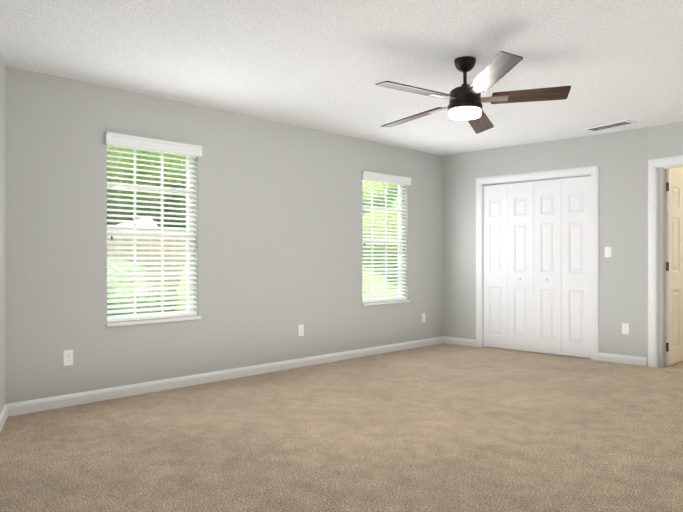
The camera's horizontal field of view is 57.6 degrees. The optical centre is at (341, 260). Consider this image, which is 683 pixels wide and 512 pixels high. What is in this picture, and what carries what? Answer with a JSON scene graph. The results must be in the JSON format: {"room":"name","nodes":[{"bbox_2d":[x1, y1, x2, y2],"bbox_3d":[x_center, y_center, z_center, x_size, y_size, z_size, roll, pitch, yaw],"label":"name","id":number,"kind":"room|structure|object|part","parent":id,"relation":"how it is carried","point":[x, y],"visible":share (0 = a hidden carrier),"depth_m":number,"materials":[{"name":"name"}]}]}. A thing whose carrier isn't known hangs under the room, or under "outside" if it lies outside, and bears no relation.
{"room":"empty bedroom","nodes":[
{"label":"empty bedroom","id":0,"kind":"room"},
{"bbox_2d":[0,54,5,413],"bbox_3d":[-1.364,-0.125,1.793,0.150,2.440,5.722,0,0,-23],"label":"wall","id":1,"kind":"structure","parent":0,"point":[2,262],"depth_m":4.17,"materials":[{"name":"grey paint"}]},
{"bbox_2d":[0,404,7,431],"bbox_3d":[-1.288,1.051,1.828,0.014,0.088,5.422,0,0,-23],"label":"baseboard","id":2,"kind":"structure","parent":1,"relation":"attached to","point":[3,415],"depth_m":4.14,"materials":[{"name":"white wood"}]},
{"bbox_2d":[5,66,442,403],"bbox_3d":[-0.562,-0.137,6.266,0.150,2.440,5.560,0,0,44],"label":"wall","id":3,"kind":"structure","parent":0,"point":[278,228],"depth_m":5.54,"materials":[{"name":"grey paint"}]},
{"bbox_2d":[63,350,72,365],"bbox_3d":[-2.036,0.727,4.633,0.008,0.114,0.070,0,0,44],"label":"electrical outlet","id":4,"kind":"object","parent":3,"relation":"attached to","point":[67,357],"visible":1,"depth_m":4.63,"materials":[{"name":"white plastic"}]},
{"bbox_2d":[107,146,192,315],"bbox_3d":[-1.620,-0.249,5.223,0.050,1.470,0.830,0,0,44],"label":"window","id":5,"kind":"structure","parent":3,"relation":"in","point":[162,200],"depth_m":5.30,"materials":[{"name":"white plastic"}]},
{"bbox_2d":[107,144,196,321],"bbox_3d":[-1.565,-0.248,5.169,0.068,1.464,0.818,0,0,44],"label":"window blind","id":6,"kind":"object","parent":5,"relation":"attached to","point":[128,317],"visible":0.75,"depth_m":5.16,"materials":[{"name":"white plastic"}]},
{"bbox_2d":[106,316,200,326],"bbox_3d":[-1.564,0.503,5.171,0.107,0.026,0.854,0,0,44],"label":"window sill","id":7,"kind":"structure","parent":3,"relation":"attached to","point":[151,321],"depth_m":5.11,"materials":[{"name":"white wood"}]},
{"bbox_2d":[105,132,202,156],"bbox_3d":[-1.528,-0.951,5.132,0.035,0.090,0.866,0,0,44],"label":"window valance","id":8,"kind":"object","parent":3,"relation":"attached to","point":[124,140],"visible":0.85,"depth_m":5.09,"materials":[{"name":"white"}]},
{"bbox_2d":[6,336,442,416],"bbox_3d":[-0.503,1.039,6.212,0.014,0.088,5.260,0,0,44],"label":"baseboard","id":9,"kind":"structure","parent":3,"relation":"attached to","point":[37,405],"depth_m":5.39,"materials":[{"name":"white wood"}]},
{"bbox_2d":[298,325,303,335],"bbox_3d":[-0.408,0.713,6.314,0.008,0.114,0.070,0,0,44],"label":"electrical outlet","id":10,"kind":"object","parent":3,"relation":"attached to","point":[300,330],"visible":1,"depth_m":6.31,"materials":[{"name":"white plastic"}]},
{"bbox_2d":[362,181,402,297],"bbox_3d":[0.446,-0.255,7.357,0.050,1.470,0.830,0,0,44],"label":"window","id":11,"kind":"structure","parent":3,"relation":"in","point":[399,193],"depth_m":7.44,"materials":[{"name":"white plastic"}]},
{"bbox_2d":[362,179,406,302],"bbox_3d":[0.501,-0.254,7.303,0.068,1.464,0.818,0,0,44],"label":"window blind","id":12,"kind":"object","parent":11,"relation":"attached to","point":[378,299],"visible":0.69,"depth_m":7.30,"materials":[{"name":"white plastic"}]},
{"bbox_2d":[362,300,409,305],"bbox_3d":[0.502,0.497,7.305,0.107,0.026,0.854,0,0,44],"label":"board","id":13,"kind":"object","parent":3,"relation":"attached to","point":[379,303],"visible":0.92,"depth_m":7.24,"materials":[{"name":"white wood"}]},
{"bbox_2d":[361,171,410,185],"bbox_3d":[0.538,-0.957,7.266,0.035,0.090,0.866,0,0,44],"label":"window valance","id":14,"kind":"object","parent":3,"relation":"attached to","point":[380,177],"visible":1,"depth_m":7.22,"materials":[{"name":"white"}]},
{"bbox_2d":[422,313,425,321],"bbox_3d":[1.035,0.719,7.805,0.008,0.114,0.070,0,0,44],"label":"electrical outlet","id":15,"kind":"object","parent":3,"relation":"attached to","point":[423,317],"visible":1,"depth_m":7.80,"materials":[{"name":"white plastic"}]},
{"bbox_2d":[0,343,682,511],"bbox_3d":[0.534,1.140,3.715,5.280,0.100,7.705,0,0,44],"label":"floor carpet","id":16,"kind":"object","parent":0,"point":[443,427],"visible":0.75,"depth_m":3.72,"materials":[{"name":"beige carpet"}]},
{"bbox_2d":[0,0,682,155],"bbox_3d":[0.534,-1.400,3.708,5.280,0.100,7.705,0,0,44],"label":"ceiling","id":17,"kind":"structure","parent":0,"point":[324,65],"depth_m":4.12,"materials":[{"name":"white paint"}]},
{"bbox_2d":[375,51,570,133],"bbox_3d":[0.798,-1.155,4.215,1.272,0.394,1.327,0,0,44],"label":"ceiling fan","id":18,"kind":"object","parent":17,"relation":"hanging from","point":[466,100],"visible":1,"depth_m":4.11,"materials":[{"name":"brown wood"}]},
{"bbox_3d":[0.546,-1.028,4.446,0.585,0.014,0.144,-9,3,41],"label":"blade","id":19,"kind":"part","parent":18,"relation":"part of","materials":[{"name":"brown wood"}]},
{"bbox_3d":[0.496,-1.086,3.997,0.585,0.014,0.144,2,4,-30],"label":"blade","id":20,"kind":"part","parent":18,"relation":"part of","materials":[{"name":"brown wood"}]},
{"bbox_3d":[0.992,-1.033,4.540,0.144,0.014,0.585,-19,-14,21],"label":"blade","id":21,"kind":"part","parent":18,"relation":"part of","materials":[{"name":"brown wood"}]},
{"bbox_3d":[0.911,-1.126,3.813,0.144,0.014,0.585,12,-10,-10],"label":"blade","id":22,"kind":"part","parent":18,"relation":"part of","materials":[{"name":"brown wood"}]},
{"bbox_3d":[1.218,-1.094,4.149,0.585,0.014,0.144,-3,-21,6],"label":"blade","id":23,"kind":"part","parent":18,"relation":"part of","materials":[{"name":"brown wood"}]},
{"bbox_2d":[583,120,635,131],"bbox_3d":[2.691,-1.350,6.252,0.150,0.014,0.500,0,0,-31],"label":"ceiling vent","id":24,"kind":"object","parent":17,"relation":"in","point":[611,125],"visible":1,"depth_m":6.21,"materials":[{"name":"white metal"}]},
{"bbox_2d":[443,128,665,367],"bbox_3d":[2.275,-0.140,7.285,2.810,2.440,0.150,0,0,44],"label":"wall","id":25,"kind":"structure","parent":0,"point":[619,158],"depth_m":6.65,"materials":[{"name":"grey paint"}]},
{"bbox_2d":[483,184,507,348],"bbox_3d":[1.891,0.073,7.606,0.333,1.988,0.034,0,0,44],"label":"door leaf","id":26,"kind":"structure","parent":25,"relation":"in","point":[495,266],"depth_m":7.59,"materials":[{"name":"white wood"}]},
{"bbox_2d":[508,181,533,351],"bbox_3d":[2.133,0.074,7.372,0.333,1.988,0.034,0,0,44],"label":"door leaf","id":27,"kind":"structure","parent":25,"relation":"in","point":[521,263],"depth_m":7.36,"materials":[{"name":"white wood"}]},
{"bbox_2d":[476,165,598,360],"bbox_3d":[2.278,0.063,7.282,1.382,2.035,0.150,0,0,44],"label":"door frame","id":28,"kind":"structure","parent":25,"relation":"attached to","point":[552,178],"depth_m":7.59,"materials":[{"name":"white wood"}]},
{"bbox_2d":[443,336,646,365],"bbox_3d":[2.218,1.036,7.229,2.510,0.088,0.014,0,0,44],"label":"baseboard","id":29,"kind":"structure","parent":25,"relation":"attached to","point":[624,359],"depth_m":6.61,"materials":[{"name":"white wood"}]},
{"bbox_2d":[534,179,561,354],"bbox_3d":[2.374,0.075,7.139,0.333,1.988,0.034,0,0,44],"label":"door leaf","id":30,"kind":"structure","parent":25,"relation":"in","point":[548,263],"depth_m":7.12,"materials":[{"name":"white wood"}]},
{"bbox_2d":[562,176,590,357],"bbox_3d":[2.615,0.075,6.905,0.333,1.988,0.034,0,0,44],"label":"door leaf","id":31,"kind":"structure","parent":25,"relation":"in","point":[576,266],"depth_m":6.89,"materials":[{"name":"white wood"}]},
{"bbox_2d":[605,247,611,256],"bbox_3d":[2.840,-0.088,6.625,0.070,0.114,0.010,0,0,44],"label":"light switch","id":32,"kind":"object","parent":25,"relation":"attached to","point":[608,251],"visible":1,"depth_m":6.62,"materials":[{"name":"white plastic"}]},
{"bbox_2d":[622,323,628,333],"bbox_3d":[2.971,0.717,6.503,0.070,0.114,0.008,0,0,44],"label":"electrical outlet","id":33,"kind":"object","parent":25,"relation":"attached to","point":[625,328],"visible":1,"depth_m":6.50,"materials":[{"name":"white plastic"}]},
{"bbox_2d":[647,121,682,365],"bbox_3d":[3.845,-0.134,5.303,0.130,2.440,2.851,0,0,-31],"label":"wall","id":34,"kind":"structure","parent":0,"point":[664,140],"depth_m":6.21,"materials":[{"name":"grey paint"}]},
{"bbox_2d":[648,155,682,367],"bbox_3d":[3.439,0.032,5.950,0.150,2.104,0.988,0,0,-32],"label":"door frame","id":35,"kind":"structure","parent":34,"relation":"attached to","point":[653,164],"depth_m":6.28,"materials":[{"name":"white wood"}]},
{"bbox_2d":[666,169,682,365],"bbox_3d":[3.593,0.072,6.612,0.035,2.000,0.810,0,0,44],"label":"entry door","id":36,"kind":"structure","parent":35,"relation":"attached to","point":[674,273],"depth_m":6.44,"materials":[{"name":"white wood"}]},
{"bbox_3d":[3.312,0.068,6.321,0.033,1.720,0.002,0,0,44],"label":"entry door hinge leaf","id":37,"kind":"part","parent":36,"relation":"part of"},
{"bbox_2d":[666,361,682,368],"bbox_3d":[4.708,1.131,6.991,1.390,0.100,3.531,0,0,44],"label":"floor","id":38,"kind":"structure","parent":0,"point":[678,365],"depth_m":6.39,"materials":[{"name":"beige carpet"}]},
{"bbox_2d":[668,167,682,172],"bbox_3d":[4.350,-0.140,7.531,0.120,2.440,3.248,0,0,44],"label":"wall","id":39,"kind":"structure","parent":0,"point":[679,169],"depth_m":6.67,"materials":[{"name":"beige paint"}]},
{"label":"outside","id":40,"kind":"structure","parent":0,"visible":0},
{"bbox_3d":[-6.568,1.319,11.569,15.849,0.100,22.000,0,0,44],"label":"lawn","id":41,"kind":"structure","parent":40,"visible":0},
{"bbox_2d":[107,146,396,315],"bbox_3d":[-6.078,-1.807,10.815,12.511,6.774,18.416,0,0,44],"label":"outdoor view","id":42,"kind":"object","parent":41,"relation":"on","point":[156,194],"depth_m":10.83,"materials":[{"name":"green plant"}]}
]}

